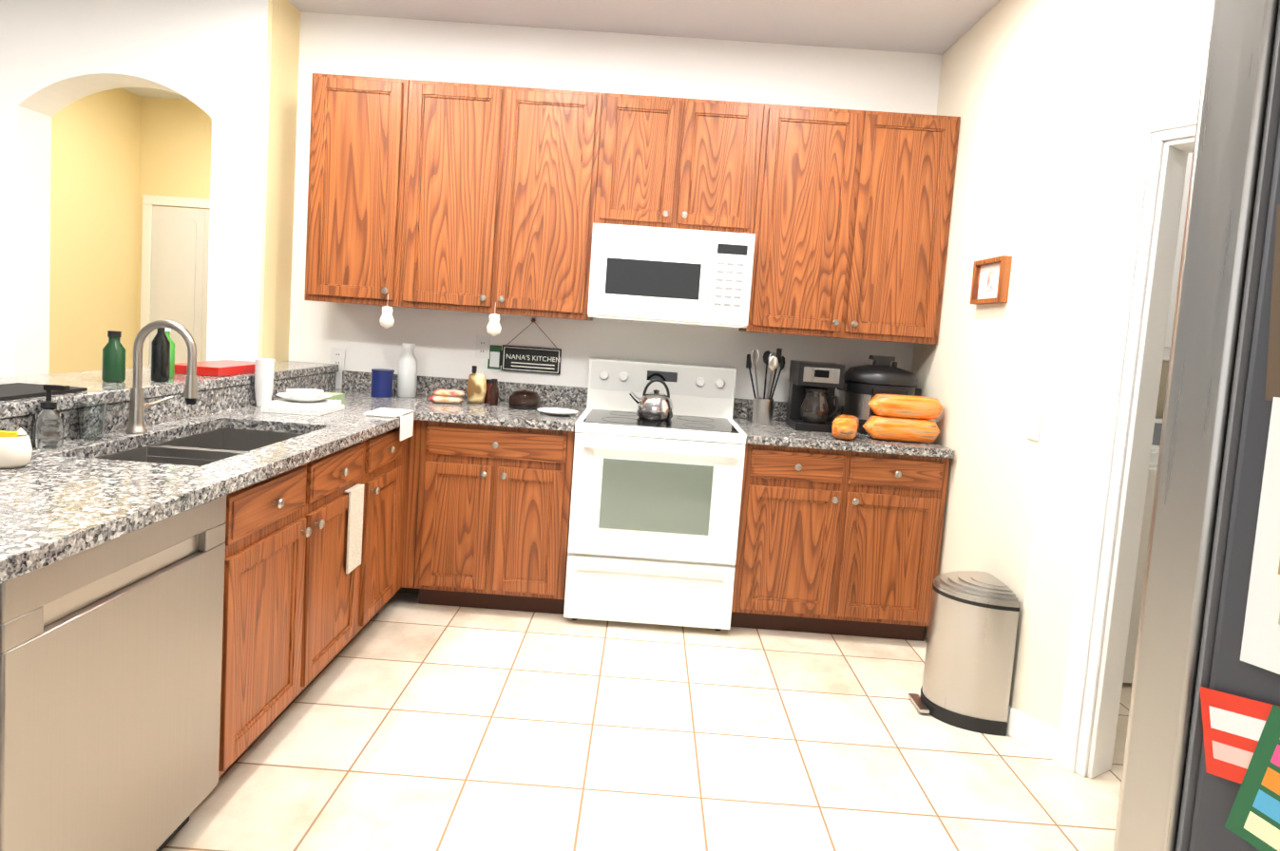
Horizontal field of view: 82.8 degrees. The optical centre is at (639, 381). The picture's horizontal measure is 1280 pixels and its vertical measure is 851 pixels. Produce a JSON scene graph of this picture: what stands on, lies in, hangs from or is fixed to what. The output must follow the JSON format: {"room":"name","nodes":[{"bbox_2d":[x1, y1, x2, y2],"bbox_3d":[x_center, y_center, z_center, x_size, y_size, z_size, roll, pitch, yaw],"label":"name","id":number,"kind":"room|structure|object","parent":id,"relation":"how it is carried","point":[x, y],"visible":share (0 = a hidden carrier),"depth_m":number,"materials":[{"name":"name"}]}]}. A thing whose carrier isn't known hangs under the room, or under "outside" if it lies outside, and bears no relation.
{"room":"kitchen","nodes":[
{"label":"kitchen","id":0,"kind":"room"},
{"bbox_2d":[48,87,143,374],"bbox_3d":[-3.996,-0.702,4.719,0.120,2.840,1.890,4,4,1],"label":"wall","id":1,"kind":"structure","parent":0,"point":[117,154],"depth_m":5.19,"materials":[{"name":"beige paint"}]},
{"bbox_2d":[0,0,268,378],"bbox_3d":[-4.731,-0.676,3.683,5.755,2.840,0.200,4,4,1],"label":"wall","id":2,"kind":"structure","parent":0,"point":[209,57],"depth_m":3.51,"materials":[{"name":"white paint"}]},
{"bbox_2d":[135,96,211,336],"bbox_3d":[-3.004,-0.708,5.722,2.080,2.840,0.120,4,4,1],"label":"wall","id":3,"kind":"structure","parent":0,"point":[176,135],"depth_m":5.59,"materials":[{"name":"beige paint"}]},
{"bbox_2d":[140,194,210,366],"bbox_3d":[-3.021,-0.334,5.680,1.780,2.100,0.020,4,4,1],"label":"trim","id":4,"kind":"structure","parent":3,"relation":"attached to","point":[149,201],"depth_m":5.63,"materials":[{"name":"white paint"}]},
{"bbox_2d":[149,206,210,366],"bbox_3d":[-3.023,-0.300,5.672,1.634,2.010,0.040,4,4,1],"label":"bifold closet doors","id":5,"kind":"structure","parent":3,"relation":"in","point":[180,260],"depth_m":5.64,"materials":[{"name":"white"}]},
{"bbox_2d":[257,0,300,362],"bbox_3d":[-1.851,-0.473,3.692,0.020,2.840,0.270,4,4,1],"label":"wall","id":6,"kind":"structure","parent":0,"point":[279,156],"depth_m":3.63,"materials":[{"name":"beige paint"}]},
{"bbox_2d":[121,0,1000,99],"bbox_3d":[-0.033,-1.714,2.586,15.000,0.050,12.000,4,4,1],"label":"ceiling","id":7,"kind":"structure","parent":0,"point":[935,27],"depth_m":3.49,"materials":[{"name":"white paint"}]},
{"bbox_2d":[160,587,1132,850],"bbox_3d":[-0.236,1.161,2.802,15.000,0.050,12.000,4,4,1],"label":"floor","id":8,"kind":"structure","parent":0,"point":[406,720],"depth_m":2.32,"materials":[{"name":"tile"}]},
{"bbox_2d":[0,495,226,850],"bbox_3d":[-1.332,0.710,1.524,0.548,0.860,0.623,4,4,1],"label":"dishwasher","id":9,"kind":"object","parent":8,"relation":"on","point":[110,668],"visible":0.92,"depth_m":1.46,"materials":[{"name":"silver"}]},
{"bbox_2d":[218,492,366,781],"bbox_3d":[-1.369,0.781,2.309,0.610,0.620,0.920,4,4,1],"label":"base cabinet","id":10,"kind":"object","parent":8,"relation":"on","point":[301,608],"depth_m":2.14,"materials":[{"name":"brown wood"}]},
{"bbox_2d":[343,483,364,574],"bbox_3d":[-1.046,0.535,2.647,0.026,0.303,0.120,4,4,1],"label":"hand towel","id":11,"kind":"object","parent":10,"relation":"hanging from","point":[355,492],"visible":1,"depth_m":2.63,"materials":[{"name":"beige fabric"}]},
{"bbox_2d":[234,420,421,629],"bbox_3d":[-1.332,0.600,3.043,0.645,0.876,0.568,4,4,1],"label":"base cabinet","id":12,"kind":"object","parent":8,"relation":"on","point":[389,468],"depth_m":2.93,"materials":[{"name":"brown wood"}]},
{"bbox_2d":[0,370,445,584],"bbox_3d":[-1.325,0.227,2.491,0.660,0.331,2.746,4,4,1],"label":"countertop","id":13,"kind":"structure","parent":12,"relation":"on","point":[73,495],"depth_m":1.96,"materials":[{"name":"stone"}]},
{"bbox_2d":[0,427,32,468],"bbox_3d":[-1.518,0.155,1.733,0.110,0.096,0.079,4,4,1],"label":"sponge holder","id":14,"kind":"object","parent":13,"relation":"on","point":[15,449],"visible":1,"depth_m":1.72,"materials":[{"name":"beige"}]},
{"bbox_2d":[32,384,69,450],"bbox_3d":[-1.588,0.095,1.960,0.083,0.172,0.066,4,4,1],"label":"soap dispenser","id":15,"kind":"object","parent":13,"relation":"on","point":[47,425],"visible":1,"depth_m":1.94,"materials":[{"name":"clear glass"}]},
{"bbox_2d":[76,401,107,441],"bbox_3d":[-1.587,0.116,2.102,0.072,0.110,0.072,4,4,1],"label":"drinking glass","id":16,"kind":"object","parent":13,"relation":"on","point":[91,418],"visible":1,"depth_m":2.08,"materials":[{"name":"clear glass"}]},
{"bbox_2d":[124,320,198,433],"bbox_3d":[-1.486,-0.017,2.308,0.219,0.358,0.152,4,4,1],"label":"gooseneck faucet","id":17,"kind":"object","parent":13,"relation":"on","point":[138,406],"visible":1,"depth_m":2.25,"materials":[{"name":"silver metal"}]},
{"bbox_2d":[254,358,274,406],"bbox_3d":[-1.560,0.005,3.016,0.074,0.196,0.074,4,4,1],"label":"paper cups","id":18,"kind":"object","parent":13,"relation":"on","point":[264,373],"visible":0.98,"depth_m":2.99,"materials":[{"name":"white paper"}]},
{"bbox_2d":[261,388,344,416],"bbox_3d":[-1.376,0.079,2.979,0.230,0.081,0.240,4,4,1],"label":"plate","id":19,"kind":"object","parent":13,"relation":"on","point":[308,402],"visible":1,"depth_m":2.85,"materials":[{"name":"white ceramic"}]},
{"bbox_2d":[370,368,394,398],"bbox_3d":[-1.289,0.008,3.634,0.108,0.136,0.108,4,4,1],"label":"can","id":20,"kind":"object","parent":13,"relation":"on","point":[382,383],"visible":1,"depth_m":3.59,"materials":[{"name":"blue metal"}]},
{"bbox_2d":[364,407,413,441],"bbox_3d":[-1.052,0.181,3.052,0.148,0.112,0.180,4,4,1],"label":"towel","id":21,"kind":"object","parent":13,"relation":"on","point":[406,416],"visible":1,"depth_m":3.03,"materials":[{"name":"white fabric"}]},
{"bbox_2d":[396,343,417,398],"bbox_3d":[-1.184,-0.057,3.698,0.094,0.271,0.093,4,4,1],"label":"water bottle","id":22,"kind":"object","parent":13,"relation":"on","point":[407,376],"visible":1,"depth_m":3.66,"materials":[{"name":"white plastic"}]},
{"bbox_2d":[414,420,575,614],"bbox_3d":[-0.660,0.609,3.554,0.683,0.876,0.664,4,4,1],"label":"base cabinet","id":23,"kind":"object","parent":8,"relation":"on","point":[493,516],"visible":0.9,"depth_m":3.26,"materials":[{"name":"brown wood"}]},
{"bbox_2d":[418,378,588,431],"bbox_3d":[-0.628,0.102,3.517,0.693,0.138,0.662,4,4,1],"label":"countertop","id":24,"kind":"structure","parent":23,"relation":"on","point":[575,398],"depth_m":3.47,"materials":[{"name":"stone"}]},
{"bbox_2d":[508,390,540,409],"bbox_3d":[-0.569,0.087,3.590,0.160,0.088,0.160,4,4,1],"label":"dome","id":25,"kind":"object","parent":24,"relation":"on","point":[525,400],"visible":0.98,"depth_m":3.53,"materials":[{"name":"black plastic"}]},
{"bbox_2d":[537,407,578,416],"bbox_3d":[-0.389,0.146,3.431,0.194,0.018,0.194,4,4,1],"label":"plate","id":26,"kind":"object","parent":24,"relation":"on","point":[557,411],"visible":1,"depth_m":3.46,"materials":[{"name":"white ceramic"}]},
{"bbox_2d":[563,358,746,630],"bbox_3d":[0.073,0.513,3.509,0.756,1.174,0.701,4,4,1],"label":"electric range","id":27,"kind":"object","parent":8,"relation":"on","point":[654,519],"visible":0.98,"depth_m":3.22,"materials":[{"name":"white metal"}]},
{"bbox_2d":[629,379,673,420],"bbox_3d":[0.056,0.081,3.520,0.220,0.192,0.176,4,4,1],"label":"kettle","id":28,"kind":"object","parent":27,"relation":"on","point":[656,405],"visible":1,"depth_m":3.46,"materials":[{"name":"silver metal"}]},
{"bbox_2d":[730,442,949,641],"bbox_3d":[0.895,0.720,3.540,0.907,0.876,0.664,4,4,1],"label":"base cabinet","id":29,"kind":"object","parent":8,"relation":"on","point":[841,543],"visible":0.96,"depth_m":3.24,"materials":[{"name":"brown wood"}]},
{"bbox_2d":[732,398,955,458],"bbox_3d":[0.932,0.213,3.503,0.906,0.138,0.661,4,4,1],"label":"countertop","id":30,"kind":"structure","parent":29,"relation":"on","point":[778,431],"depth_m":3.23,"materials":[{"name":"stone"}]},
{"bbox_2d":[745,348,784,424],"bbox_3d":[0.621,0.022,3.616,0.190,0.380,0.174,4,4,1],"label":"utensil crock","id":31,"kind":"object","parent":30,"relation":"on","point":[762,410],"visible":1,"depth_m":3.60,"materials":[{"name":"silver metal"}]},
{"bbox_2d":[785,360,844,433],"bbox_3d":[0.856,0.070,3.563,0.216,0.325,0.230,4,4,1],"label":"coffee maker","id":32,"kind":"object","parent":30,"relation":"on","point":[811,391],"visible":1,"depth_m":3.48,"materials":[{"name":"black plastic"}]},
{"bbox_2d":[837,355,921,434],"bbox_3d":[1.193,0.062,3.631,0.400,0.379,0.353,4,4,1],"label":"pressure cooker","id":33,"kind":"object","parent":30,"relation":"on","point":[864,385],"visible":0.69,"depth_m":3.52,"materials":[{"name":"black metal"}]},
{"bbox_2d":[831,393,943,442],"bbox_3d":[1.127,0.165,3.310,0.531,0.210,0.244,4,4,1],"label":"bread loaves","id":34,"kind":"object","parent":30,"relation":"on","point":[903,418],"visible":0.96,"depth_m":3.28,"materials":[{"name":"orange food"}]},
{"bbox_2d":[908,571,1019,736],"bbox_3d":[1.184,0.985,2.718,0.270,0.511,0.318,4,4,1],"label":"step trash can","id":35,"kind":"object","parent":8,"relation":"on","point":[970,647],"visible":1,"depth_m":2.60,"materials":[{"name":"silver metal"}]},
{"bbox_2d":[1122,452,1158,683],"bbox_3d":[2.079,0.702,3.385,0.688,1.100,0.804,4,4,1],"label":"washer","id":36,"kind":"object","parent":8,"relation":"on","point":[1130,659],"depth_m":3.00,"materials":[{"name":"white metal"}]},
{"bbox_2d":[1150,417,1163,454],"bbox_3d":[2.802,0.764,3.369,0.746,1.080,0.824,4,4,1],"label":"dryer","id":37,"kind":"object","parent":8,"relation":"on","point":[1155,444],"depth_m":3.61,"materials":[{"name":"white metal"}]},
{"bbox_2d":[1113,0,1279,850],"bbox_3d":[1.030,0.497,0.657,0.946,1.767,0.770,2,5,-29],"label":"refrigerator","id":38,"kind":"object","parent":8,"relation":"on","point":[1174,795],"visible":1,"depth_m":0.65,"materials":[{"name":"grey metal"}]},
{"bbox_2d":[1199,204,1279,850],"bbox_3d":[0.571,0.228,0.532,0.015,1.252,0.268,2,5,-30],"label":"papers","id":39,"kind":"object","parent":38,"relation":"attached to","point":[1241,740],"visible":1,"depth_m":0.61,"materials":[{"name":"multicoloured"}]},
{"bbox_2d":[288,11,1168,418],"bbox_3d":[1.356,-0.259,3.857,6.405,2.840,0.120,4,4,1],"label":"wall","id":40,"kind":"structure","parent":0,"point":[756,72],"depth_m":3.73,"materials":[{"name":"white paint"}]},
{"bbox_2d":[330,346,345,370],"bbox_3d":[-1.600,-0.120,3.844,0.075,0.118,0.009,4,4,1],"label":"electrical outlet plate","id":41,"kind":"object","parent":40,"relation":"attached to","point":[337,354],"depth_m":3.84,"materials":[{"name":"white plastic"}]},
{"bbox_2d":[304,73,410,306],"bbox_3d":[-1.354,-0.919,3.606,0.458,1.070,0.317,4,4,1],"label":"upper cabinet","id":42,"kind":"object","parent":40,"relation":"attached to","point":[357,162],"depth_m":3.46,"materials":[{"name":"brown wood"}]},
{"bbox_2d":[379,294,394,328],"bbox_3d":[-1.202,-0.332,3.452,0.072,0.162,0.035,4,4,1],"label":"hanging ornament","id":43,"kind":"object","parent":42,"relation":"hanging from","point":[387,320],"depth_m":3.44,"materials":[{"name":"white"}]},
{"bbox_2d":[475,335,490,359],"bbox_3d":[-0.829,-0.181,3.828,0.075,0.118,0.009,4,4,1],"label":"electrical outlet plate","id":44,"kind":"object","parent":40,"relation":"attached to","point":[482,349],"depth_m":3.83,"materials":[{"name":"white plastic"}]},
{"bbox_2d":[487,344,502,369],"bbox_3d":[-0.754,-0.127,3.833,0.095,0.125,0.004,4,4,1],"label":"papers","id":45,"kind":"object","parent":40,"relation":"attached to","point":[494,361],"visible":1,"depth_m":3.83,"materials":[{"name":"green paper"}]},
{"bbox_2d":[399,79,604,321],"bbox_3d":[-0.669,-0.870,3.600,0.916,1.070,0.317,4,4,1],"label":"upper cabinet","id":46,"kind":"object","parent":40,"relation":"attached to","point":[456,197],"depth_m":3.45,"materials":[{"name":"brown wood"}]},
{"bbox_2d":[486,302,501,336],"bbox_3d":[-0.691,-0.295,3.448,0.072,0.162,0.035,4,4,1],"label":"hanging ornament","id":47,"kind":"object","parent":46,"relation":"hanging from","point":[493,326],"depth_m":3.44,"materials":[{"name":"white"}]},
{"bbox_2d":[501,318,561,374],"bbox_3d":[-0.567,-0.189,3.814,0.310,0.286,0.028,4,4,1],"label":"kitchen sign","id":48,"kind":"object","parent":40,"relation":"attached to","point":[523,365],"visible":1,"depth_m":3.82,"materials":[{"name":"black wood"}]},
{"bbox_2d":[506,354,560,362],"bbox_3d":[-0.561,-0.123,3.819,0.284,0.026,0.001,4,4,1],"label":"lettering","id":49,"kind":"object","parent":48,"relation":"attached to","point":[533,358],"visible":1,"depth_m":3.82,"materials":[{"name":"white paint"}]},
{"bbox_2d":[596,93,767,236],"bbox_3d":[0.184,-1.037,3.575,0.759,0.615,0.317,4,4,1],"label":"upper cabinet","id":50,"kind":"object","parent":40,"relation":"attached to","point":[666,162],"depth_m":3.42,"materials":[{"name":"brown wood"}]},
{"bbox_2d":[587,223,755,328],"bbox_3d":[0.147,-0.507,3.593,0.756,0.441,0.398,4,4,1],"label":"microwave","id":51,"kind":"object","parent":50,"relation":"attached to","point":[670,276],"visible":1,"depth_m":3.40,"materials":[{"name":"white plastic"}]},
{"bbox_2d":[738,103,960,344],"bbox_3d":[1.007,-0.751,3.585,0.919,1.070,0.317,4,4,1],"label":"upper cabinet","id":52,"kind":"object","parent":40,"relation":"attached to","point":[851,238],"depth_m":3.43,"materials":[{"name":"brown wood"}]},
{"bbox_2d":[1162,152,1193,361],"bbox_3d":[2.439,-0.649,3.576,0.866,1.070,0.346,4,4,1],"label":"upper cabinet","id":53,"kind":"object","parent":40,"relation":"attached to","point":[1171,318],"depth_m":3.39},
{"bbox_2d":[911,0,1091,707],"bbox_3d":[1.488,-0.196,3.143,0.120,2.840,1.310,4,4,1],"label":"wall","id":54,"kind":"structure","parent":0,"point":[1011,79],"depth_m":2.87,"materials":[{"name":"beige paint"}]},
{"bbox_2d":[969,255,1012,305],"bbox_3d":[1.423,-0.407,2.953,0.035,0.180,0.256,4,4,1],"label":"picture frame","id":55,"kind":"object","parent":54,"relation":"attached to","point":[990,280],"visible":1,"depth_m":2.94,"materials":[{"name":"brown wood"}]},
{"bbox_2d":[1026,405,1042,440],"bbox_3d":[1.392,0.147,2.568,0.010,0.118,0.075,4,4,1],"label":"switch plate","id":56,"kind":"object","parent":54,"relation":"attached to","point":[1034,423],"visible":1,"depth_m":2.56,"materials":[{"name":"white plastic"}]},
{"bbox_2d":[1012,0,1210,763],"bbox_3d":[2.291,0.010,1.158,0.120,2.840,3.200,1,5,-31],"label":"wall","id":57,"kind":"structure","parent":0,"point":[1143,56],"depth_m":2.40,"materials":[{"name":"beige paint"}]},
{"bbox_2d":[1006,705,1058,761],"bbox_3d":[-2.353,0.933,2.833,10.745,0.100,5.866,4,4,1],"label":"baseboard","id":58,"kind":"structure","parent":57,"relation":"attached to","point":[1037,735],"depth_m":2.51,"materials":[{"name":"white"}]},
{"bbox_2d":[1055,102,1199,779],"bbox_3d":[1.787,0.274,1.959,0.151,2.125,1.020,1,5,-31],"label":"door frame","id":59,"kind":"structure","parent":57,"relation":"attached to","point":[1152,133],"depth_m":2.30,"materials":[{"name":"white wood"}]},
{"bbox_3d":[-1.789,0.542,2.527,0.219,1.004,2.738,4,4,1],"label":"bar","id":60,"kind":"object","parent":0,"visible":0},
{"bbox_2d":[0,361,339,419],"bbox_3d":[-1.849,0.016,2.463,0.467,0.038,2.786,4,4,1],"label":"bar","id":61,"kind":"object","parent":60,"relation":"on","point":[99,389],"visible":0.6,"depth_m":2.44,"materials":[{"name":"grey stone"}]},
{"bbox_2d":[0,327,255,401],"bbox_3d":[-1.754,-0.099,2.389,0.220,0.211,1.680,4,4,1],"label":"bar items","id":62,"kind":"object","parent":61,"relation":"on","point":[164,368],"visible":0.75,"depth_m":2.52}
]}

